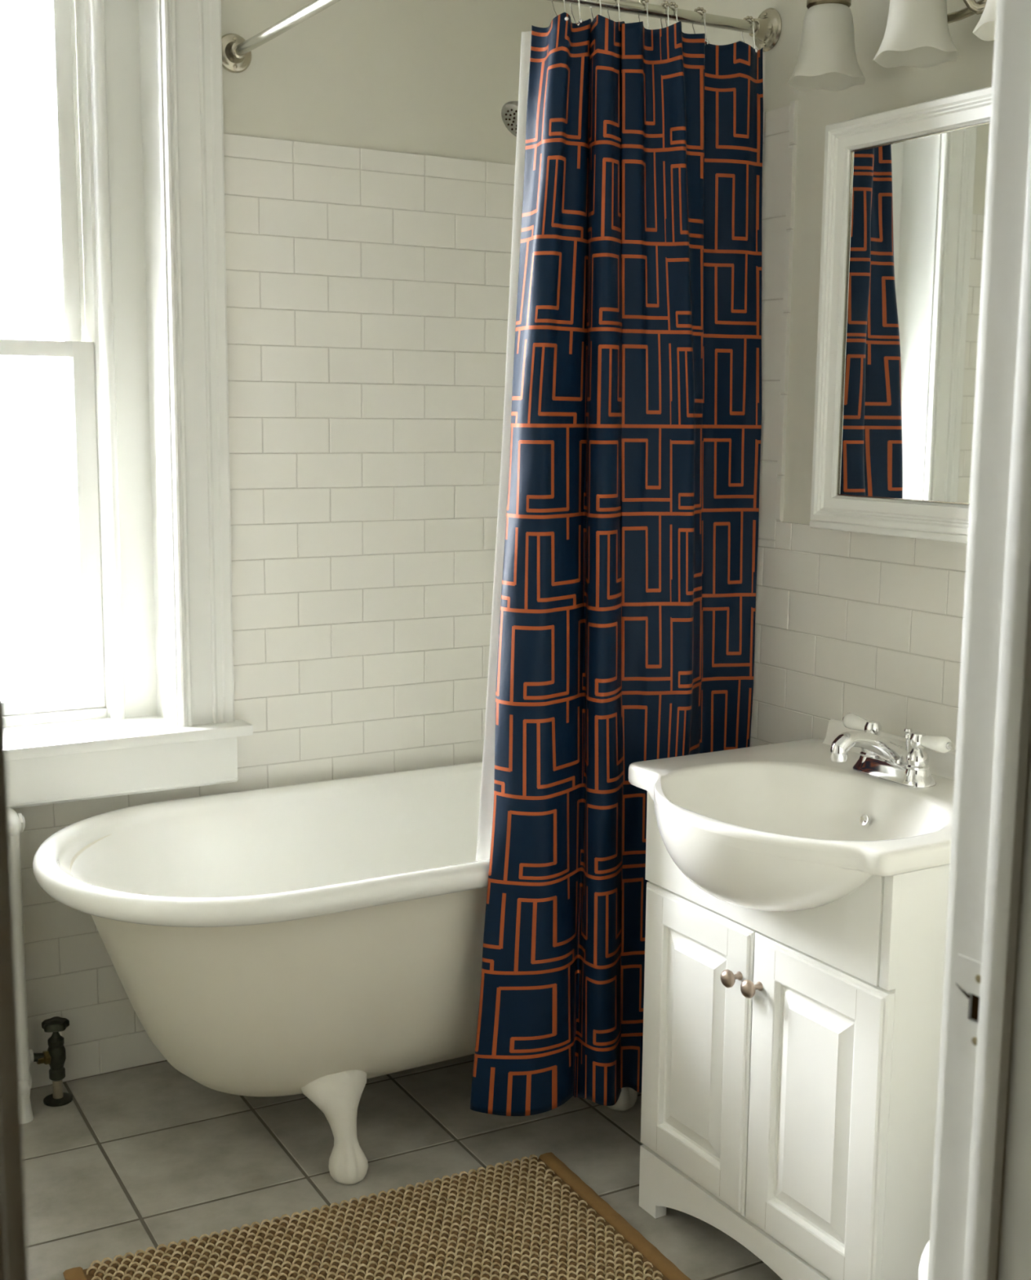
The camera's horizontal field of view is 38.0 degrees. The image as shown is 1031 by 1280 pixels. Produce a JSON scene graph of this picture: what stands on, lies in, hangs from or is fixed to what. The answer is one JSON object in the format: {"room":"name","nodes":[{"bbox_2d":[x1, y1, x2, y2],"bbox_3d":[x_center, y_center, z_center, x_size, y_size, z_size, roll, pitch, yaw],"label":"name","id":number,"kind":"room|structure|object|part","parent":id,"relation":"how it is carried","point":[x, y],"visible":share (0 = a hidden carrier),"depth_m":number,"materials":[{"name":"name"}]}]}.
{"room":"bathroom","nodes":[
{"label":"bathroom","id":0,"kind":"room"},
{"bbox_2d":[12,0,551,1088],"bbox_3d":[-0.783,-0.373,3.300,2.076,2.620,0.250,-4,10,-30],"label":"wall","id":1,"kind":"structure","parent":0,"point":[370,152],"depth_m":3.37,"materials":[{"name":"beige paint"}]},
{"bbox_2d":[0,0,253,808],"bbox_3d":[-0.999,-0.615,3.089,0.825,1.884,0.324,-4,10,-30],"label":"window","id":2,"kind":"structure","parent":1,"relation":"in","point":[137,89],"depth_m":3.20,"materials":[{"name":"white paint"}]},
{"bbox_3d":[-1.054,-1.000,3.147,0.250,0.810,0.034,-4,10,-30],"label":"sash","id":3,"kind":"part","parent":2,"relation":"part of","materials":[{"name":"white paint"}]},
{"bbox_3d":[-1.042,-0.239,3.228,0.280,0.801,0.034,-4,10,-30],"label":"sash","id":4,"kind":"part","parent":2,"relation":"part of","materials":[{"name":"white paint"}]},
{"bbox_3d":[-0.950,0.327,3.122,0.752,0.012,0.070,-4,10,-30],"label":"apron moulding","id":5,"kind":"part","parent":2,"relation":"part of","materials":[{"name":"white paint"}]},
{"bbox_3d":[-1.002,0.203,3.212,0.803,0.022,0.320,-4,10,-30],"label":"sill","id":6,"kind":"part","parent":2,"relation":"part of","materials":[{"name":"white paint"}]},
{"bbox_3d":[-0.672,-0.622,3.170,0.123,1.628,0.030,-4,10,-30],"label":"casing","id":7,"kind":"part","parent":2,"relation":"part of","materials":[{"name":"white paint"}]},
{"bbox_2d":[21,1053,782,1279],"bbox_3d":[-0.183,1.112,2.467,2.076,0.060,2.670,-4,10,-30],"label":"floor","id":8,"kind":"structure","parent":0,"point":[141,1157],"depth_m":2.93,"materials":[{"name":"tile"}]},
{"bbox_2d":[8,807,33,1124],"bbox_3d":[-1.121,0.665,3.008,0.280,0.646,0.130,-4,10,-30],"label":"radiator","id":9,"kind":"object","parent":8,"relation":"on","point":[16,820],"visible":0.47,"depth_m":3.02,"materials":[{"name":"white metal"}]},
{"bbox_2d":[33,1016,72,1106],"bbox_3d":[-0.973,0.884,3.139,0.079,0.178,0.059,-4,10,-30],"label":"radiator valve","id":10,"kind":"object","parent":8,"relation":"on","point":[55,1055],"visible":1,"depth_m":3.13,"materials":[{"name":"brown metal"}]},
{"bbox_2d":[32,761,637,1185],"bbox_3d":[-0.312,0.675,3.114,1.310,0.611,0.760,-4,10,-30],"label":"bathtub","id":11,"kind":"object","parent":8,"relation":"on","point":[318,940],"visible":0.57,"depth_m":2.82,"materials":[{"name":"white ceramic"}]},
{"bbox_2d":[32,761,489,927],"bbox_3d":[-0.311,0.591,3.102,1.310,0.441,0.760,-4,10,-30],"label":"bathtub rim","id":12,"kind":"object","parent":11,"relation":"in","point":[398,849],"depth_m":3.22,"materials":[{"name":"white ceramic"}]},
{"bbox_2d":[62,1151,691,1279],"bbox_3d":[-0.207,1.074,2.463,0.938,0.015,0.603,-4,10,-27],"label":"bath rug","id":13,"kind":"object","parent":8,"relation":"on","point":[535,1218],"visible":1,"depth_m":2.61,"materials":[{"name":"wicker"}]},
{"bbox_2d":[639,792,950,1279],"bbox_3d":[0.541,0.674,2.535,0.448,0.800,0.602,-4,10,-30],"label":"vanity cabinet","id":14,"kind":"object","parent":8,"relation":"on","point":[791,1059],"visible":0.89,"depth_m":2.34,"materials":[{"name":"white wood"}]},
{"bbox_3d":[0.309,0.694,2.577,0.018,0.493,0.298,-4,10,-30],"label":"door","id":15,"kind":"part","parent":14,"relation":"part of","materials":[{"name":"white wood"}]},
{"bbox_3d":[0.351,0.549,2.433,0.034,0.029,0.029,-4,10,-30],"label":"knob","id":16,"kind":"part","parent":14,"relation":"part of","materials":[{"name":"brown metal"}]},
{"bbox_3d":[0.377,0.556,2.390,0.034,0.029,0.029,-4,10,-30],"label":"knob","id":17,"kind":"part","parent":14,"relation":"part of","materials":[{"name":"brown metal"}]},
{"bbox_3d":[0.384,0.377,2.407,0.014,0.175,0.578,-4,10,-30],"label":"panel","id":18,"kind":"part","parent":14,"relation":"part of","materials":[{"name":"white wood"}]},
{"bbox_2d":[628,719,955,911],"bbox_3d":[0.494,0.307,2.454,0.568,0.210,0.640,-4,10,-30],"label":"sink","id":19,"kind":"object","parent":14,"relation":"in","point":[784,826],"visible":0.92,"depth_m":2.47,"materials":[{"name":"white ceramic"}]},
{"bbox_2d":[830,712,952,787],"bbox_3d":[0.640,0.189,2.530,0.194,0.091,0.194,3,9,18],"label":"faucet","id":20,"kind":"object","parent":19,"relation":"on","point":[881,757],"visible":1,"depth_m":2.49,"materials":[{"name":"silver metal"}]},
{"bbox_3d":[0.598,0.144,2.614,0.028,0.028,0.057,-4,10,-30],"label":"porcelain lever","id":21,"kind":"part","parent":20,"relation":"part of","materials":[{"name":"white ceramic"}]},
{"bbox_3d":[0.595,0.185,2.511,0.166,0.073,0.040,-4,10,-30],"label":"spout","id":22,"kind":"part","parent":20,"relation":"part of","materials":[{"name":"silver metal"}]},
{"bbox_3d":[0.617,0.181,2.587,0.053,0.087,0.053,-4,10,-30],"label":"handle","id":23,"kind":"part","parent":20,"relation":"part of","materials":[{"name":"silver metal"}]},
{"bbox_3d":[0.643,0.219,2.546,0.058,0.028,0.168,-4,10,-30],"label":"plate","id":24,"kind":"part","parent":20,"relation":"part of","materials":[{"name":"silver metal"}]},
{"bbox_3d":[0.670,0.180,2.555,0.015,0.061,0.015,-4,10,-30],"label":"pop knob","id":25,"kind":"part","parent":20,"relation":"part of","materials":[{"name":"silver metal"}]},
{"bbox_3d":[0.671,0.195,2.495,0.053,0.087,0.053,-4,10,-30],"label":"handle","id":26,"kind":"part","parent":20,"relation":"part of","materials":[{"name":"silver metal"}]},
{"bbox_3d":[0.690,0.169,2.458,0.028,0.028,0.057,-4,10,-30],"label":"porcelain lever","id":27,"kind":"part","parent":20,"relation":"part of","materials":[{"name":"white ceramic"}]},
{"bbox_3d":[0.462,0.734,2.320,0.018,0.493,0.300,-4,10,-30],"label":"door","id":28,"kind":"part","parent":14,"relation":"part of","materials":[{"name":"white wood"}]},
{"bbox_3d":[0.539,0.417,2.151,0.017,0.175,0.019,-4,10,-30],"label":"post","id":29,"kind":"part","parent":14,"relation":"part of","materials":[{"name":"white wood"}]},
{"bbox_2d":[917,1240,929,1279],"bbox_3d":[0.797,0.737,1.882,0.670,0.874,0.440,-4,10,-30],"label":"toilet","id":30,"kind":"object","parent":8,"relation":"on","point":[922,1273],"visible":0.09,"depth_m":1.85,"materials":[{"name":"white ceramic"}]},
{"bbox_2d":[551,0,995,750],"bbox_3d":[0.734,-0.262,2.655,0.122,2.620,2.426,-4,10,-30],"label":"wall","id":31,"kind":"structure","parent":0,"point":[868,626],"depth_m":2.81,"materials":[{"name":"beige paint"}]},
{"bbox_2d":[221,0,782,72],"bbox_3d":[-0.059,-1.390,2.943,0.822,0.490,0.832,-4,10,-30],"label":"shower curtain rod","id":32,"kind":"object","parent":31,"relation":"attached to","point":[236,51],"visible":0.98,"depth_m":2.83,"materials":[{"name":"metal"}]},
{"bbox_2d":[475,31,531,861],"bbox_3d":[0.165,-0.261,2.924,0.542,1.728,0.134,-4,10,-30],"label":"curtain liner","id":33,"kind":"object","parent":32,"relation":"hanging from","point":[486,794],"visible":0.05,"depth_m":2.80,"materials":[{"name":"white plastic"}]},
{"bbox_2d":[551,0,568,21],"bbox_3d":[0.077,-1.116,2.620,0.009,0.072,0.042,-8,12,-44],"label":"curtain hook","id":34,"kind":"object","parent":32,"relation":"hanging from","point":[566,18],"visible":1,"depth_m":2.61,"materials":[{"name":"silver metal"}]},
{"bbox_2d":[569,0,582,25],"bbox_3d":[0.107,-1.118,2.637,0.009,0.072,0.042,-4,10,-28],"label":"curtain hook","id":35,"kind":"object","parent":32,"relation":"hanging from","point":[580,20],"visible":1,"depth_m":2.63,"materials":[{"name":"silver metal"}]},
{"bbox_2d":[590,0,602,19],"bbox_3d":[0.145,-1.121,2.659,0.009,0.072,0.042,-5,10,-33],"label":"curtain hook","id":36,"kind":"object","parent":32,"relation":"hanging from","point":[599,0],"visible":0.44,"depth_m":2.65,"materials":[{"name":"silver metal"}]},
{"bbox_2d":[607,0,620,22],"bbox_3d":[0.178,-1.123,2.679,0.009,0.072,0.042,-6,11,-39],"label":"curtain hook","id":37,"kind":"object","parent":32,"relation":"hanging from","point":[618,0],"visible":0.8,"depth_m":2.67,"materials":[{"name":"silver metal"}]},
{"bbox_2d":[470,12,763,1115],"bbox_3d":[0.200,-0.111,2.841,0.620,2.012,0.193,-4,10,-30],"label":"shower curtain","id":38,"kind":"object","parent":32,"relation":"hanging from","point":[627,628],"visible":0.84,"depth_m":2.78,"materials":[{"name":"blue fabric"}]},
{"bbox_2d":[638,0,648,29],"bbox_3d":[0.234,-1.128,2.711,0.009,0.072,0.042,-4,10,-27],"label":"curtain hook","id":39,"kind":"object","parent":32,"relation":"hanging from","point":[646,2],"visible":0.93,"depth_m":2.70,"materials":[{"name":"silver metal"}]},
{"bbox_2d":[660,0,669,28],"bbox_3d":[0.275,-1.131,2.735,0.009,0.072,0.042,-3,9,-21],"label":"curtain hook","id":40,"kind":"object","parent":32,"relation":"hanging from","point":[664,2],"visible":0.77,"depth_m":2.72,"materials":[{"name":"silver metal"}]},
{"bbox_2d":[665,1,678,26],"bbox_3d":[0.288,-1.132,2.743,0.009,0.072,0.042,-6,11,-38],"label":"curtain hook","id":41,"kind":"object","parent":32,"relation":"hanging from","point":[671,3],"visible":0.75,"depth_m":2.73,"materials":[{"name":"silver metal"}]},
{"bbox_2d":[692,7,709,44],"bbox_3d":[0.343,-1.136,2.775,0.009,0.072,0.042,-7,12,-43],"label":"curtain hook","id":42,"kind":"object","parent":32,"relation":"hanging from","point":[707,42],"visible":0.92,"depth_m":2.77,"materials":[{"name":"silver metal"}]},
{"bbox_2d":[741,15,757,53],"bbox_3d":[0.443,-1.144,2.833,0.009,0.072,0.042,-6,11,-39],"label":"curtain hook","id":43,"kind":"object","parent":32,"relation":"hanging from","point":[753,20],"visible":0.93,"depth_m":2.82,"materials":[{"name":"silver metal"}]},
{"bbox_2d":[501,101,518,137],"bbox_3d":[0.132,-1.099,3.119,0.351,0.130,0.083,-4,10,-30],"label":"shower","id":44,"kind":"object","parent":31,"relation":"attached to","point":[509,109],"visible":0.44,"depth_m":3.05,"materials":[{"name":"silver metal"}]},
{"bbox_2d":[786,0,865,91],"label":"vanity light","id":45,"kind":"object","parent":31,"relation":"attached to","point":[827,60],"depth_m":2.51,"materials":[{"name":"white glass"}]},
{"bbox_3d":[0.529,-1.010,2.542,0.132,0.126,0.130,-4,10,-30],"label":"lamp shade","id":46,"kind":"part","parent":45,"relation":"part of","materials":[{"name":"white glass"}]},
{"bbox_2d":[809,86,991,543],"bbox_3d":[0.723,-0.512,2.423,0.108,0.697,0.585,-4,10,-30],"label":"mirror","id":47,"kind":"object","parent":31,"relation":"attached to","point":[904,190],"visible":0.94,"depth_m":2.49,"materials":[{"name":"white paint"}]},
{"bbox_2d":[838,123,990,503],"bbox_3d":[0.697,-0.516,2.406,0.003,0.589,0.481,-4,10,-30],"label":"mirror glass","id":48,"kind":"object","parent":47,"relation":"attached to","point":[912,200],"depth_m":2.48,"materials":[{"name":"silver mirror"}]},
{"bbox_2d":[873,0,996,67],"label":"vanity light","id":49,"kind":"object","parent":31,"relation":"attached to","point":[917,34],"depth_m":2.33,"materials":[{"name":"white glass"}]},
{"bbox_3d":[0.635,-0.982,2.365,0.132,0.126,0.130,-4,10,-30],"label":"lamp shade","id":50,"kind":"part","parent":49,"relation":"part of","materials":[{"name":"white glass"}]},
{"bbox_3d":[0.646,-1.056,2.421,0.104,0.132,0.318,-4,10,-30],"label":"arm","id":51,"kind":"part","parent":49,"relation":"part of","materials":[{"name":"silver metal"}]},
{"bbox_3d":[0.699,-1.041,2.333,0.148,0.131,0.015,3,9,18],"label":"arm","id":52,"kind":"part","parent":49,"relation":"part of","materials":[{"name":"silver metal"}]},
{"bbox_3d":[0.740,-0.955,2.187,0.132,0.126,0.130,-4,10,-30],"label":"lamp shade","id":53,"kind":"part","parent":49,"relation":"part of","materials":[{"name":"white glass"}]},
{"bbox_3d":[0.426,-0.040,1.153,1.962,2.620,0.120,-4,10,-30],"label":"wall","id":54,"kind":"structure","parent":0,"visible":0},
{"bbox_2d":[0,0,1030,1279],"bbox_3d":[0.061,0.205,0.976,0.992,2.180,0.158,-4,10,-30],"label":"door frame","id":55,"kind":"structure","parent":54,"relation":"in","point":[980,1217],"depth_m":1.17,"materials":[{"name":"paint"}]},
{"bbox_3d":[-0.289,0.254,0.693,0.098,2.160,0.018,-4,10,-30],"label":"casing","id":56,"kind":"part","parent":55,"relation":"part of","materials":[{"name":"paint"}]},
{"bbox_3d":[0.409,0.176,1.259,0.104,2.160,0.020,-4,10,-30],"label":"casing","id":57,"kind":"part","parent":55,"relation":"part of","materials":[{"name":"paint"}]},
{"bbox_3d":[0.375,0.299,1.219,0.002,0.078,0.042,-4,10,-30],"label":"strike plate","id":58,"kind":"part","parent":55,"relation":"part of","materials":[{"name":"paint"}]}
]}

